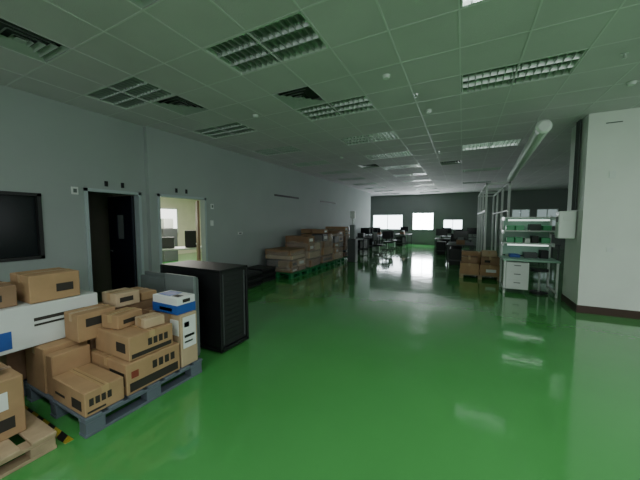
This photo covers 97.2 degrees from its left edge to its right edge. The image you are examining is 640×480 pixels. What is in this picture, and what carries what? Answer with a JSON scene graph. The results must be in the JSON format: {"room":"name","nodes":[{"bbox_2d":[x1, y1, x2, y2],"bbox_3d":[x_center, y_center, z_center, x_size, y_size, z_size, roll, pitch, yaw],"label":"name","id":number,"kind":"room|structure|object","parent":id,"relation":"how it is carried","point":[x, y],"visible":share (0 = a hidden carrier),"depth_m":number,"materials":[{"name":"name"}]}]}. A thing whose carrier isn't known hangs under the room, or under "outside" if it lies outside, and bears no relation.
{"room":"warehouse workshop","nodes":[
{"label":"warehouse workshop","id":0,"kind":"room"},
{"bbox_2d":[88,192,137,291],"bbox_3d":[-6.420,-0.324,7.046,6.580,2.900,0.080,2,4,27],"label":"wall partition","id":1,"kind":"structure","parent":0,"point":[98,202],"depth_m":6.23,"materials":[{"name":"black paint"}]},
{"bbox_2d":[160,197,200,253],"bbox_3d":[-7.801,-0.912,11.692,0.100,3.450,21.900,2,4,27],"label":"wall","id":2,"kind":"structure","parent":0,"point":[186,214],"depth_m":13.82,"materials":[{"name":"beige paint"}]},
{"bbox_2d":[161,208,177,233],"bbox_3d":[-7.346,-0.836,12.421,0.040,1.200,2.400,2,4,27],"label":"window","id":3,"kind":"structure","parent":2,"relation":"in","point":[171,213],"depth_m":13.24,"materials":[{"name":"white glass"}]},
{"bbox_2d":[0,84,370,290],"bbox_3d":[-3.319,-0.696,8.483,2.800,3.450,23.800,2,4,27],"label":"wall","id":4,"kind":"structure","parent":0,"point":[48,147],"depth_m":5.44,"materials":[{"name":"paint"}]},
{"bbox_2d":[0,191,44,261],"bbox_3d":[-4.492,-0.155,3.420,0.155,0.950,1.660,2,4,27],"label":"television","id":5,"kind":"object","parent":4,"relation":"in","point":[21,217],"depth_m":3.97,"materials":[{"name":"black glass"}]},
{"bbox_2d":[71,186,78,194],"bbox_3d":[-3.876,-0.781,4.459,0.019,0.120,0.090,2,4,27],"label":"wall switch","id":6,"kind":"object","parent":4,"relation":"attached to","point":[74,190],"visible":1,"depth_m":4.45,"materials":[{"name":"white plastic"}]},
{"bbox_2d":[83,188,144,291],"bbox_3d":[-4.037,0.178,5.250,0.960,2.140,0.910,2,4,27],"label":"door","id":7,"kind":"structure","parent":4,"relation":"in","point":[123,250],"depth_m":5.48,"materials":[{"name":"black metal"}]},
{"bbox_2d":[157,194,207,272],"bbox_3d":[-2.992,0.088,6.585,0.651,2.140,1.928,0,4,1],"label":"door","id":8,"kind":"structure","parent":4,"relation":"in","point":[203,210],"depth_m":6.63,"materials":[{"name":"silver metal"}]},
{"bbox_2d":[274,194,298,198],"bbox_3d":[-1.115,-1.483,9.672,0.015,0.060,1.500,2,4,27],"label":"wall vent slot","id":9,"kind":"object","parent":4,"relation":"attached to","point":[274,194],"visible":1,"depth_m":9.61,"materials":[{"name":"black plastic"}]},
{"bbox_2d":[0,243,639,479],"bbox_3d":[1.195,1.065,8.000,23.000,0.001,27.200,2,4,27],"label":"floor","id":10,"kind":"structure","parent":0,"point":[395,365],"depth_m":2.62,"materials":[{"name":"green paint"}]},
{"bbox_2d":[23,379,26,395],"bbox_3d":[-2.997,1.315,3.167,1.080,0.150,1.020,2,4,27],"label":"pallet","id":11,"kind":"object","parent":10,"relation":"on","point":[24,380],"visible":0.02,"depth_m":2.58,"materials":[{"name":"grey plastic"}]},
{"bbox_2d":[0,349,26,379],"bbox_3d":[-2.980,1.057,2.983,0.860,0.387,0.703,2,4,27],"label":"cardboard box","id":12,"kind":"object","parent":11,"relation":"on","point":[16,360],"visible":0.02,"depth_m":2.54,"materials":[{"name":"brown cardboard"}]},
{"bbox_2d":[0,289,97,355],"bbox_3d":[-2.703,0.706,2.628,0.752,0.357,0.764,2,4,27],"label":"carton","id":13,"kind":"object","parent":12,"relation":"on","point":[24,325],"visible":0.56,"depth_m":2.39,"materials":[{"name":"white cardboard"}]},
{"bbox_2d":[0,281,17,308],"bbox_3d":[-2.753,0.455,2.334,0.452,0.177,0.223,2,4,27],"label":"cardboard box","id":14,"kind":"object","parent":13,"relation":"on","point":[8,292],"visible":1,"depth_m":2.29,"materials":[{"name":"brown cardboard"}]},
{"bbox_2d":[10,267,79,303],"bbox_3d":[-2.531,0.406,2.606,0.402,0.237,0.353,2,4,27],"label":"cardboard box","id":15,"kind":"object","parent":13,"relation":"on","point":[41,285],"visible":0.95,"depth_m":2.49,"materials":[{"name":"brown cardboard"}]},
{"bbox_2d":[0,409,56,478],"bbox_3d":[-2.636,1.423,1.711,1.160,0.130,1.200,2,4,27],"label":"wooden pallet","id":16,"kind":"object","parent":10,"relation":"on","point":[40,439],"visible":0.6,"depth_m":1.89,"materials":[{"name":"brown wood"}]},
{"bbox_2d":[0,362,26,441],"bbox_3d":[-2.393,1.145,1.839,0.462,0.407,0.543,2,4,27],"label":"cardboard box","id":17,"kind":"object","parent":16,"relation":"on","point":[12,401],"visible":1,"depth_m":1.93,"materials":[{"name":"brown cardboard"}]},
{"bbox_2d":[25,406,73,443],"bbox_3d":[-2.265,1.449,2.272,1.000,0.003,0.050,2,4,27],"label":"tape","id":18,"kind":"object","parent":10,"relation":"on","point":[63,437],"visible":0.43,"depth_m":2.14,"materials":[{"name":"yellow plastic"}]},
{"bbox_2d":[25,357,201,438],"bbox_3d":[-1.943,1.343,2.759,1.050,0.150,1.040,2,4,27],"label":"pallet","id":19,"kind":"object","parent":10,"relation":"on","point":[91,425],"visible":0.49,"depth_m":2.37,"materials":[{"name":"grey plastic"}]},
{"bbox_2d":[25,338,86,393],"bbox_3d":[-2.388,1.085,2.568,0.372,0.387,0.313,2,4,27],"label":"cardboard box","id":20,"kind":"object","parent":19,"relation":"on","point":[36,368],"visible":0.26,"depth_m":2.42,"materials":[{"name":"brown cardboard"}]},
{"bbox_2d":[64,303,114,342],"bbox_3d":[-2.131,0.761,2.623,0.242,0.247,0.303,2,4,27],"label":"cardboard box","id":21,"kind":"object","parent":20,"relation":"on","point":[81,324],"visible":0.86,"depth_m":2.52,"materials":[{"name":"brown cardboard"}]},
{"bbox_2d":[46,342,90,395],"bbox_3d":[-2.173,1.115,2.450,0.105,0.345,0.270,2,4,27],"label":"cardboard box","id":22,"kind":"object","parent":19,"relation":"on","point":[58,362],"visible":0.68,"depth_m":2.39,"materials":[{"name":"brown cardboard"}]},
{"bbox_2d":[52,363,123,417],"bbox_3d":[-1.889,1.204,2.299,0.514,0.187,0.272,2,4,27],"label":"cardboard box","id":23,"kind":"object","parent":19,"relation":"on","point":[88,389],"visible":1,"depth_m":2.21,"materials":[{"name":"brown cardboard"}]},
{"bbox_2d":[87,338,95,348],"bbox_3d":[-2.267,1.080,2.798,0.380,0.367,0.173,2,4,27],"label":"cardboard box","id":24,"kind":"object","parent":19,"relation":"on","point":[92,342],"visible":0.02,"depth_m":2.65,"materials":[{"name":"brown cardboard"}]},
{"bbox_2d":[98,298,152,314],"bbox_3d":[-2.114,0.950,3.094,0.380,0.587,0.473,2,4,27],"label":"cardboard box","id":25,"kind":"object","parent":19,"relation":"on","point":[144,304],"visible":0.04,"depth_m":3.05,"materials":[{"name":"brown cardboard"}]},
{"bbox_2d":[102,287,139,307],"bbox_3d":[-2.069,0.595,2.935,0.262,0.137,0.233,2,4,27],"label":"cardboard box","id":26,"kind":"object","parent":25,"relation":"on","point":[120,297],"visible":0.95,"depth_m":2.86,"materials":[{"name":"brown cardboard"}]},
{"bbox_2d":[133,287,155,300],"bbox_3d":[-2.042,0.603,3.191,0.360,0.087,0.173,2,4,27],"label":"cardboard box","id":27,"kind":"object","parent":25,"relation":"on","point":[145,293],"visible":0.51,"depth_m":3.11,"materials":[{"name":"brown cardboard"}]},
{"bbox_2d":[90,341,179,395],"bbox_3d":[-1.753,1.138,2.676,0.612,0.267,0.494,2,4,27],"label":"cardboard box","id":28,"kind":"object","parent":19,"relation":"on","point":[137,374],"visible":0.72,"depth_m":2.48,"materials":[{"name":"brown cardboard"}]},
{"bbox_2d":[95,321,172,361],"bbox_3d":[-1.738,0.900,2.646,0.534,0.207,0.402,2,4,27],"label":"cardboard box","id":29,"kind":"object","parent":28,"relation":"on","point":[133,342],"visible":0.86,"depth_m":2.49,"materials":[{"name":"brown cardboard"}]},
{"bbox_2d":[102,307,141,329],"bbox_3d":[-1.853,0.729,2.649,0.212,0.127,0.243,1,4,18],"label":"cardboard box","id":30,"kind":"object","parent":29,"relation":"on","point":[118,319],"visible":0.92,"depth_m":2.56,"materials":[{"name":"brown cardboard"}]},
{"bbox_2d":[135,312,164,328],"bbox_3d":[-1.595,0.750,2.643,0.180,0.087,0.183,2,5,32],"label":"cardboard box","id":31,"kind":"object","parent":29,"relation":"on","point":[145,321],"visible":1,"depth_m":2.59,"materials":[{"name":"brown cardboard"}]},
{"bbox_2d":[143,307,159,313],"bbox_3d":[-1.734,0.992,3.061,0.290,0.507,0.193,2,4,27],"label":"cardboard box","id":32,"kind":"object","parent":19,"relation":"on","point":[150,309],"visible":0.19,"depth_m":3.00,"materials":[{"name":"brown cardboard"}]},
{"bbox_2d":[160,310,197,367],"bbox_3d":[-1.456,0.992,2.920,0.312,0.527,0.194,2,4,27],"label":"cardboard box","id":33,"kind":"object","parent":19,"relation":"on","point":[184,326],"visible":0.7,"depth_m":2.82,"materials":[{"name":"brown"}]},
{"bbox_2d":[152,290,195,314],"bbox_3d":[-1.515,0.640,2.925,0.382,0.168,0.212,2,4,27],"label":"printed box","id":34,"kind":"object","parent":33,"relation":"on","point":[173,302],"visible":1,"depth_m":2.85,"materials":[{"name":"white cardboard"}]},
{"bbox_2d":[161,218,177,261],"bbox_3d":[-6.171,-0.010,11.318,0.600,1.700,0.605,2,4,27],"label":"machine","id":35,"kind":"object","parent":10,"relation":"on","point":[167,228],"visible":0.64,"depth_m":11.15,"materials":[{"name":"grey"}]},
{"bbox_2d":[140,271,199,355],"bbox_3d":[-1.877,0.884,3.548,1.010,0.960,0.120,2,4,27],"label":"panel","id":36,"kind":"object","parent":10,"relation":"on","point":[160,282],"visible":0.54,"depth_m":3.40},
{"bbox_2d":[162,230,200,250],"bbox_3d":[-4.481,0.352,8.917,1.800,1.300,0.800,-2,4,-25],"label":"table","id":37,"kind":"object","parent":10,"relation":"on","point":[168,243],"visible":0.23,"depth_m":8.84,"materials":[{"name":"silver metal"}]},
{"bbox_2d":[160,260,248,352],"bbox_3d":[-1.554,0.837,3.796,1.100,1.020,0.480,2,4,27],"label":"base cabinet","id":38,"kind":"object","parent":10,"relation":"on","point":[223,287],"visible":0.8,"depth_m":3.49,"materials":[{"name":"metal"}]},
{"bbox_2d":[248,270,261,288],"bbox_3d":[-1.913,0.956,6.956,0.755,0.358,0.590,2,4,27],"label":"stack","id":39,"kind":"object","parent":10,"relation":"on","point":[254,279],"visible":0.34,"depth_m":6.83,"materials":[{"name":"black plastic"}]},
{"bbox_2d":[248,265,275,282],"bbox_3d":[-1.625,0.909,7.649,0.648,0.358,0.590,2,4,27],"label":"stack","id":40,"kind":"object","parent":10,"relation":"on","point":[268,272],"visible":0.58,"depth_m":7.50,"materials":[{"name":"black plastic"}]},
{"bbox_2d":[275,268,308,278],"bbox_3d":[-1.017,0.961,8.440,1.050,0.150,1.000,2,4,27],"label":"pallet","id":41,"kind":"object","parent":10,"relation":"on","point":[306,270],"visible":0.48,"depth_m":8.06,"materials":[{"name":"green plastic"}]},
{"bbox_2d":[265,247,304,272],"bbox_3d":[-1.017,0.568,8.412,0.989,0.634,0.938,2,4,27],"label":"cartons","id":42,"kind":"object","parent":41,"relation":"on","point":[285,259],"visible":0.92,"depth_m":8.08,"materials":[{"name":"cardboard"}]},
{"bbox_2d":[305,264,323,272],"bbox_3d":[-0.555,0.899,9.352,1.050,0.150,0.950,2,4,27],"label":"pallet","id":43,"kind":"object","parent":10,"relation":"on","point":[315,268],"visible":0.33,"depth_m":9.09,"materials":[{"name":"green plastic"}]},
{"bbox_2d":[285,235,319,266],"bbox_3d":[-0.556,0.339,9.314,0.986,0.970,0.885,2,4,27],"label":"cartons","id":44,"kind":"object","parent":43,"relation":"on","point":[311,257],"visible":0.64,"depth_m":8.96,"materials":[{"name":"cardboard"}]},
{"bbox_2d":[320,260,335,267],"bbox_3d":[-0.104,0.839,10.243,1.050,0.150,0.950,2,4,27],"label":"pallet","id":45,"kind":"object","parent":10,"relation":"on","point":[330,263],"visible":0.3,"depth_m":9.97,"materials":[{"name":"green plastic"}]},
{"bbox_2d":[301,229,332,262],"bbox_3d":[-0.103,0.181,10.198,0.987,1.166,0.888,2,4,27],"label":"cartons","id":46,"kind":"object","parent":45,"relation":"on","point":[321,236],"visible":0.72,"depth_m":9.82,"materials":[{"name":"cardboard"}]},
{"bbox_2d":[335,257,345,263],"bbox_3d":[0.347,0.779,11.133,1.050,0.150,0.950,2,4,27],"label":"pallet","id":47,"kind":"object","parent":10,"relation":"on","point":[343,258],"visible":0.27,"depth_m":10.87,"materials":[{"name":"green plastic"}]},
{"bbox_2d":[328,231,342,259],"bbox_3d":[0.347,0.174,11.093,0.989,1.058,0.889,2,4,27],"label":"cartons","id":48,"kind":"object","parent":47,"relation":"on","point":[337,239],"visible":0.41,"depth_m":10.88,"materials":[{"name":"cardboard"}]},
{"bbox_2d":[347,211,357,261],"bbox_3d":[1.279,-0.130,11.021,0.320,1.980,0.320,2,4,27],"label":"machine","id":49,"kind":"object","parent":10,"relation":"on","point":[352,254],"visible":0.99,"depth_m":10.92,"materials":[{"name":"grey metal"}]},
{"bbox_2d":[356,238,364,252],"bbox_3d":[1.441,0.084,13.424,0.900,1.230,1.600,2,4,27],"label":"table","id":50,"kind":"object","parent":10,"relation":"on","point":[356,238],"visible":0.12,"depth_m":13.89,"materials":[{"name":"grey metal"}]},
{"bbox_2d":[356,228,377,252],"bbox_3d":[2.433,-0.041,15.272,1.000,1.230,1.800,2,4,27],"label":"table","id":51,"kind":"object","parent":10,"relation":"on","point":[364,231],"visible":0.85,"depth_m":15.21,"materials":[{"name":"grey"}]},
{"bbox_2d":[366,227,386,247],"bbox_3d":[3.425,-0.172,17.231,1.000,1.230,1.800,2,4,27],"label":"table","id":52,"kind":"object","parent":10,"relation":"on","point":[375,229],"visible":0.48,"depth_m":16.61,"materials":[{"name":"grey"}]},
{"bbox_2d":[372,232,385,254],"bbox_3d":[2.837,0.174,13.414,0.563,1.048,0.590,3,5,36],"label":"office chair","id":53,"kind":"object","parent":10,"relation":"on","point":[374,235],"visible":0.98,"depth_m":13.37,"materials":[{"name":"black plastic"}]},
{"bbox_2d":[382,231,392,250],"bbox_3d":[3.655,0.052,15.229,0.590,1.048,0.563,0,4,-2],"label":"office chair","id":54,"kind":"object","parent":10,"relation":"on","point":[385,234],"visible":0.98,"depth_m":15.42,"materials":[{"name":"black plastic"}]},
{"bbox_2d":[389,230,399,248],"bbox_3d":[4.355,-0.030,16.444,0.563,1.048,0.590,-1,4,-21],"label":"office chair","id":55,"kind":"object","parent":10,"relation":"on","point":[391,232],"visible":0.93,"depth_m":16.25,"materials":[{"name":"black plastic"}]},
{"bbox_2d":[394,227,411,245],"bbox_3d":[5.510,-0.263,18.584,0.900,1.230,1.500,2,4,27],"label":"table","id":56,"kind":"object","parent":10,"relation":"on","point":[402,242],"visible":0.94,"depth_m":18.14,"materials":[{"name":"grey"}]},
{"bbox_2d":[434,229,471,254],"bbox_3d":[6.384,0.075,13.560,1.600,1.230,0.900,2,4,27],"label":"table","id":57,"kind":"object","parent":10,"relation":"on","point":[440,246],"visible":0.63,"depth_m":13.55,"materials":[{"name":"grey"}]},
{"bbox_2d":[450,234,463,247],"bbox_3d":[6.031,0.238,12.460,0.590,1.048,0.563,3,5,35],"label":"office chair","id":58,"kind":"object","parent":10,"relation":"on","point":[452,239],"visible":0.14,"depth_m":12.28,"materials":[{"name":"black plastic"}]},
{"bbox_2d":[440,228,476,248],"bbox_3d":[7.734,-0.068,15.674,1.900,1.230,0.900,2,4,27],"label":"table","id":59,"kind":"object","parent":10,"relation":"on","point":[472,231],"visible":0.44,"depth_m":15.48,"materials":[{"name":"grey"}]},
{"bbox_2d":[447,231,474,264],"bbox_3d":[5.388,0.259,10.820,0.900,1.230,1.700,2,4,27],"label":"table","id":60,"kind":"object","parent":10,"relation":"on","point":[454,253],"visible":0.88,"depth_m":10.28,"materials":[{"name":"grey"}]},
{"bbox_2d":[459,269,501,280],"bbox_3d":[4.597,0.995,8.154,1.030,0.120,0.950,2,4,27],"label":"wooden pallet","id":61,"kind":"object","parent":10,"relation":"on","point":[479,276],"visible":0.45,"depth_m":7.74,"materials":[{"name":"brown wood"}]},
{"bbox_2d":[460,261,478,274],"bbox_3d":[4.261,0.791,8.052,0.470,0.297,0.413,2,4,27],"label":"cardboard box","id":62,"kind":"object","parent":61,"relation":"on","point":[465,268],"visible":0.81,"depth_m":7.87,"materials":[{"name":"brown cardboard"}]},
{"bbox_2d":[461,255,477,263],"bbox_3d":[4.259,0.552,8.043,0.400,0.177,0.383,2,4,27],"label":"cardboard box","id":63,"kind":"object","parent":62,"relation":"on","point":[465,259],"visible":1,"depth_m":7.88,"materials":[{"name":"brown cardboard"}]},
{"bbox_2d":[479,263,499,275],"bbox_3d":[4.714,0.815,7.852,0.480,0.277,0.464,2,4,27],"label":"cardboard box","id":64,"kind":"object","parent":61,"relation":"on","point":[491,270],"visible":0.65,"depth_m":7.65,"materials":[{"name":"brown cardboard"}]},
{"bbox_2d":[480,255,499,265],"bbox_3d":[4.718,0.565,7.844,0.440,0.217,0.404,2,4,27],"label":"cardboard box","id":65,"kind":"object","parent":64,"relation":"on","point":[483,260],"visible":0.84,"depth_m":7.67,"materials":[{"name":"brown cardboard"}]},
{"bbox_2d":[481,250,496,256],"bbox_3d":[4.705,0.373,7.861,0.350,0.157,0.303,2,4,27],"label":"cardboard box","id":66,"kind":"object","parent":65,"relation":"on","point":[485,253],"visible":1,"depth_m":7.74,"materials":[{"name":"brown cardboard"}]},
{"bbox_2d":[476,182,510,257],"bbox_3d":[6.403,-0.491,10.649,0.640,2.750,4.860,2,4,27],"label":"frame","id":67,"kind":"object","parent":10,"relation":"on","point":[481,195],"visible":0.78,"depth_m":9.99,"materials":[{"name":"white metal"}]},
{"bbox_2d":[499,216,560,297],"bbox_3d":[4.650,0.317,6.313,1.000,1.720,0.740,2,4,27],"label":"workbench","id":68,"kind":"object","parent":10,"relation":"on","point":[528,237],"visible":0.97,"depth_m":6.29,"materials":[{"name":"white metal"}]},
{"bbox_2d":[520,243,560,260],"bbox_3d":[8.251,0.251,10.942,1.500,1.230,0.900,2,4,27],"label":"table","id":69,"kind":"object","parent":10,"relation":"on","point":[558,245],"visible":0.14,"depth_m":10.29,"materials":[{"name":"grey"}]},
{"bbox_3d":[0.776,0.722,11.980,1.050,0.150,0.850,2,4,27],"label":"pallet","id":70,"kind":"object","parent":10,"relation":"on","visible":0},
{"bbox_2d":[325,226,349,256],"bbox_3d":[0.776,0.040,11.934,0.989,1.213,0.789,2,4,27],"label":"cartons","id":71,"kind":"object","parent":70,"relation":"on","point":[346,230],"visible":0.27,"depth_m":11.56,"materials":[{"name":"cardboard"}]},
{"bbox_2d":[0,0,639,195],"bbox_3d":[1.239,-2.491,7.626,23.200,0.353,29.000,2,4,27],"label":"ceiling","id":72,"kind":"structure","parent":0,"point":[426,47],"depth_m":3.50,"materials":[{"name":"tile"}]},
{"bbox_2d":[0,18,69,62],"bbox_3d":[-3.003,-2.049,2.823,0.579,0.110,0.579,2,4,27],"label":"ceiling vent","id":73,"kind":"object","parent":72,"relation":"in","point":[13,37],"visible":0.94,"depth_m":2.92,"materials":[{"name":"grey metal"}]},
{"bbox_2d":[85,76,173,108],"bbox_3d":[-2.728,-2.136,4.036,1.184,0.120,0.579,2,4,27],"label":"ceiling light","id":74,"kind":"object","parent":72,"relation":"in","point":[134,86],"depth_m":4.03,"materials":[{"name":"silver metal"}]},
{"bbox_2d":[130,0,156,8],"bbox_3d":[-1.383,-1.994,2.006,0.579,0.110,0.579,2,4,27],"label":"ceiling vent","id":75,"kind":"object","parent":72,"relation":"in","point":[142,4],"visible":1,"depth_m":2.35,"materials":[{"name":"grey metal"}]},
{"bbox_2d":[153,96,208,115],"bbox_3d":[-2.185,-2.158,4.439,0.579,0.110,0.579,2,4,27],"label":"ceiling vent","id":76,"kind":"object","parent":72,"relation":"in","point":[177,104],"visible":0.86,"depth_m":4.51,"materials":[{"name":"grey metal"}]},
{"bbox_2d":[193,122,255,138],"bbox_3d":[-1.909,-2.245,5.652,1.184,0.120,0.579,2,4,27],"label":"ceiling light","id":77,"kind":"object","parent":72,"relation":"in","point":[236,128],"depth_m":5.67,"materials":[{"name":"silver metal"}]},
{"bbox_2d":[204,11,328,74],"bbox_3d":[-0.568,-2.063,2.947,1.184,0.120,0.579,2,4,27],"label":"ceiling light","id":78,"kind":"object","parent":72,"relation":"in","point":[292,36],"depth_m":2.95,"materials":[{"name":"silver metal"}]},
{"bbox_2d":[253,146,301,155],"bbox_3d":[-1.091,-2.353,7.269,1.184,0.120,0.579,2,4,27],"label":"ceiling light","id":79,"kind":"object","parent":72,"relation":"in","point":[287,149],"depth_m":7.31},
{"bbox_2d":[273,86,325,108],"bbox_3d":[-0.292,-2.139,4.161,0.579,0.110,0.579,2,4,27],"label":"ceiling vent","id":80,"kind":"object","parent":72,"relation":"in","point":[301,97],"visible":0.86,"depth_m":4.24,"materials":[{"name":"grey metal"}]},
{"bbox_2d":[292,160,331,166],"bbox_3d":[-0.273,-2.462,8.885,1.184,0.120,0.579,2,4,27],"label":"ceiling light","id":81,"kind":"object","parent":72,"relation":"in","point":[323,162],"depth_m":8.92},
{"bbox_2d":[319,170,351,174],"bbox_3d":[0.546,-2.571,10.502,1.184,0.120,0.579,2,4,27],"label":"ceiling light","id":82,"kind":"object","parent":72,"relation":"in","point":[343,171],"depth_m":10.53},
{"bbox_2d":[296,95,375,120],"bbox_3d":[0.251,-2.171,4.564,1.184,0.120,0.579,2,4,27],"label":"ceiling light","id":83,"kind":"object","parent":72,"relation":"in","point":[361,103],"depth_m":4.59,"materials":[{"name":"silver metal"}]},
{"bbox_2d":[338,177,365,180],"bbox_3d":[1.364,-2.680,12.118,1.184,0.120,0.579,2,4,27],"label":"ceiling light","id":84,"kind":"object","parent":72,"relation":"in","point":[359,178],"depth_m":12.25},
{"bbox_2d":[353,183,376,184],"bbox_3d":[2.182,-2.788,13.734,1.184,0.120,0.579,2,4,27],"label":"ceiling light","id":85,"kind":"object","parent":72,"relation":"in","point":[360,183],"depth_m":13.72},
{"bbox_2d":[358,164,379,167],"bbox_3d":[1.623,-2.484,9.283,0.579,0.110,0.579,2,4,27],"label":"ceiling vent","id":86,"kind":"object","parent":72,"relation":"in","point":[369,165],"visible":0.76,"depth_m":9.36,"materials":[{"name":"grey metal"}]},
{"bbox_2d":[340,131,398,144],"bbox_3d":[1.069,-2.280,6.180,1.184,0.120,0.579,2,4,27],"label":"ceiling light","id":87,"kind":"object","parent":72,"relation":"in","point":[384,136],"depth_m":6.22,"materials":[{"name":"silver metal"}]},
{"bbox_2d":[382,74,389,79],"bbox_3d":[0.820,-2.017,3.491,0.100,0.036,0.100,2,4,27],"label":"smoke detector","id":88,"kind":"object","parent":72,"relation":"attached to","point":[385,76],"visible":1,"depth_m":3.47,"materials":[{"name":"white plastic"}]},
{"bbox_2d":[365,151,411,159],"bbox_3d":[1.887,-2.389,7.797,1.184,0.120,0.579,2,4,27],"label":"ceiling light","id":89,"kind":"object","parent":72,"relation":"in","point":[398,154],"depth_m":7.84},
{"bbox_2d":[382,164,420,169],"bbox_3d":[2.706,-2.498,9.413,1.184,0.120,0.579,2,4,27],"label":"ceiling light","id":90,"kind":"object","parent":72,"relation":"in","point":[412,165],"depth_m":9.46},
{"bbox_2d":[394,173,426,176],"bbox_3d":[3.524,-2.606,11.029,1.184,0.120,0.579,2,4,27],"label":"ceiling light","id":91,"kind":"object","parent":72,"relation":"in","point":[415,174],"depth_m":11.07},
{"bbox_2d":[403,179,430,181],"bbox_3d":[4.342,-2.715,12.646,1.184,0.120,0.579,2,4,27],"label":"ceiling light","id":92,"kind":"object","parent":72,"relation":"in","point":[424,179],"depth_m":12.63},
{"bbox_2d":[409,184,434,186],"bbox_3d":[5.161,-2.824,14.262,1.184,0.120,0.579,2,4,27],"label":"ceiling light","id":93,"kind":"object","parent":72,"relation":"in","point":[426,184],"depth_m":14.35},
{"bbox_2d":[440,160,460,164],"bbox_3d":[4.056,-2.447,8.733,0.579,0.110,0.579,2,4,27],"label":"ceiling vent","id":94,"kind":"object","parent":72,"relation":"in","point":[449,162],"visible":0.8,"depth_m":8.85,"materials":[{"name":"grey metal"}]},
{"bbox_2d":[461,0,484,7],"bbox_3d":[1.592,-1.989,1.859,1.184,0.120,0.579,2,4,27],"label":"ceiling light","id":95,"kind":"object","parent":72,"relation":"in","point":[464,3],"depth_m":2.35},
{"bbox_2d":[462,181,491,183],"bbox_3d":[7.321,-2.751,13.173,1.184,0.120,0.579,2,4,27],"label":"ceiling light","id":96,"kind":"object","parent":72,"relation":"in","point":[480,181],"depth_m":13.26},
{"bbox_2d":[462,167,501,171],"bbox_3d":[5.684,-2.533,9.941,1.184,0.120,0.579,2,4,27],"label":"ceiling light","id":97,"kind":"object","parent":72,"relation":"in","point":[497,168],"depth_m":9.99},
{"bbox_2d":[462,139,521,150],"bbox_3d":[4.047,-2.316,6.708,1.184,0.120,0.579,2,4,27],"label":"ceiling light","id":98,"kind":"object","parent":72,"relation":"in","point":[509,142],"depth_m":6.75,"materials":[{"name":"silver metal"}]},
{"bbox_2d":[462,49,587,93],"bbox_3d":[2.411,-2.098,3.475,1.184,0.120,0.579,2,4,27],"label":"ceiling light","id":99,"kind":"object","parent":72,"relation":"in","point":[563,64],"depth_m":3.50,"materials":[{"name":"silver metal"}]},
{"bbox_2d":[507,119,551,180],"bbox_3d":[4.994,-2.048,7.002,0.210,0.433,6.190,2,4,30],"label":"ventilation duct","id":100,"kind":"object","parent":72,"relation":"attached to","point":[542,127],"visible":1,"depth_m":5.18,"materials":[{"name":"white metal"}]},
{"bbox_2d":[620,52,628,59],"bbox_3d":[3.278,-1.979,3.036,0.068,0.051,0.070,2,4,27],"label":"sprinkler","id":101,"kind":"object","parent":72,"relation":"attached to","point":[624,54],"visible":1,"depth_m":3.03,"materials":[{"name":"silver metal"}]},
{"bbox_2d":[626,80,636,85],"bbox_3d":[4.040,-2.028,3.657,0.100,0.036,0.100,2,4,27],"label":"smoke detector","id":102,"kind":"object","parent":72,"relation":"attached to","point":[631,83],"visible":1,"depth_m":3.64,"materials":[{"name":"white plastic"}]},
{"bbox_2d":[370,189,567,249],"bbox_3d":[9.499,-1.335,17.980,17.300,3.450,0.150,2,4,27],"label":"wall","id":103,"kind":"structure","parent":0,"point":[464,206],"depth_m":18.11,"materials":[{"name":"paint"}]},
{"bbox_2d":[373,215,402,229],"bbox_3d":[4.873,-1.292,20.308,2.150,1.050,0.080,2,4,27],"label":"window","id":104,"kind":"structure","parent":103,"relation":"in","point":[383,221],"depth_m":20.28,"materials":[{"name":"white glass"}]},
{"bbox_2d":[412,213,433,229],"bbox_3d":[7.015,-1.269,19.225,1.350,1.150,0.080,2,4,27],"label":"window","id":105,"kind":"structure","parent":103,"relation":"in","point":[421,221],"depth_m":19.23,"materials":[{"name":"white glass"}]},
{"bbox_2d":[443,219,462,229],"bbox_3d":[8.667,-1.013,18.406,1.150,0.650,0.080,2,4,27],"label":"window","id":106,"kind":"structure","parent":103,"relation":"in","point":[455,224],"depth_m":18.39,"materials":[{"name":"white glass"}]},
{"bbox_2d":[512,209,529,216],"bbox_3d":[11.902,-1.427,16.740,0.900,0.800,0.080,2,4,27],"label":"window","id":107,"kind":"structure","parent":103,"relation":"in","point":[515,212],"depth_m":16.71,"materials":[{"name":"white glass"}]},
{"bbox_2d":[536,209,558,225],"bbox_3d":[13.018,-1.290,16.184,1.000,1.000,0.080,2,4,27],"label":"window","id":108,"kind":"structure","parent":103,"relation":"in","point":[540,212],"depth_m":16.15,"materials":[{"name":"white glass"}]},
{"bbox_2d":[462,250,480,262],"bbox_3d":[4.689,0.631,8.347,0.900,0.577,0.383,2,4,27],"label":"cardboard box","id":109,"kind":"object","parent":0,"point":[468,253],"visible":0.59,"depth_m":8.25,"materials":[{"name":"brown cardboard"}]},
{"bbox_2d":[561,107,639,318],"bbox_3d":[5.557,-0.421,4.798,1.922,3.396,0.872,2,4,27],"label":"wall pillar","id":110,"kind":"structure","parent":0,"point":[601,272],"depth_m":4.71,"materials":[{"name":"paint"}]},
{"bbox_2d":[555,211,576,238],"bbox_3d":[4.531,-0.280,5.206,0.253,0.500,0.208,2,4,27],"label":"electrical box","id":111,"kind":"object","parent":110,"relation":"attached to","point":[565,226],"visible":1,"depth_m":5.13,"materials":[{"name":"white metal"}]},
{"bbox_2d":[571,119,581,209],"bbox_3d":[4.648,-1.341,5.108,0.036,1.590,0.186,2,4,27],"label":"cable conduit","id":112,"kind":"object","parent":110,"relation":"attached to","point":[579,123],"visible":1,"depth_m":5.07,"materials":[{"name":"grey metal"}]}
]}

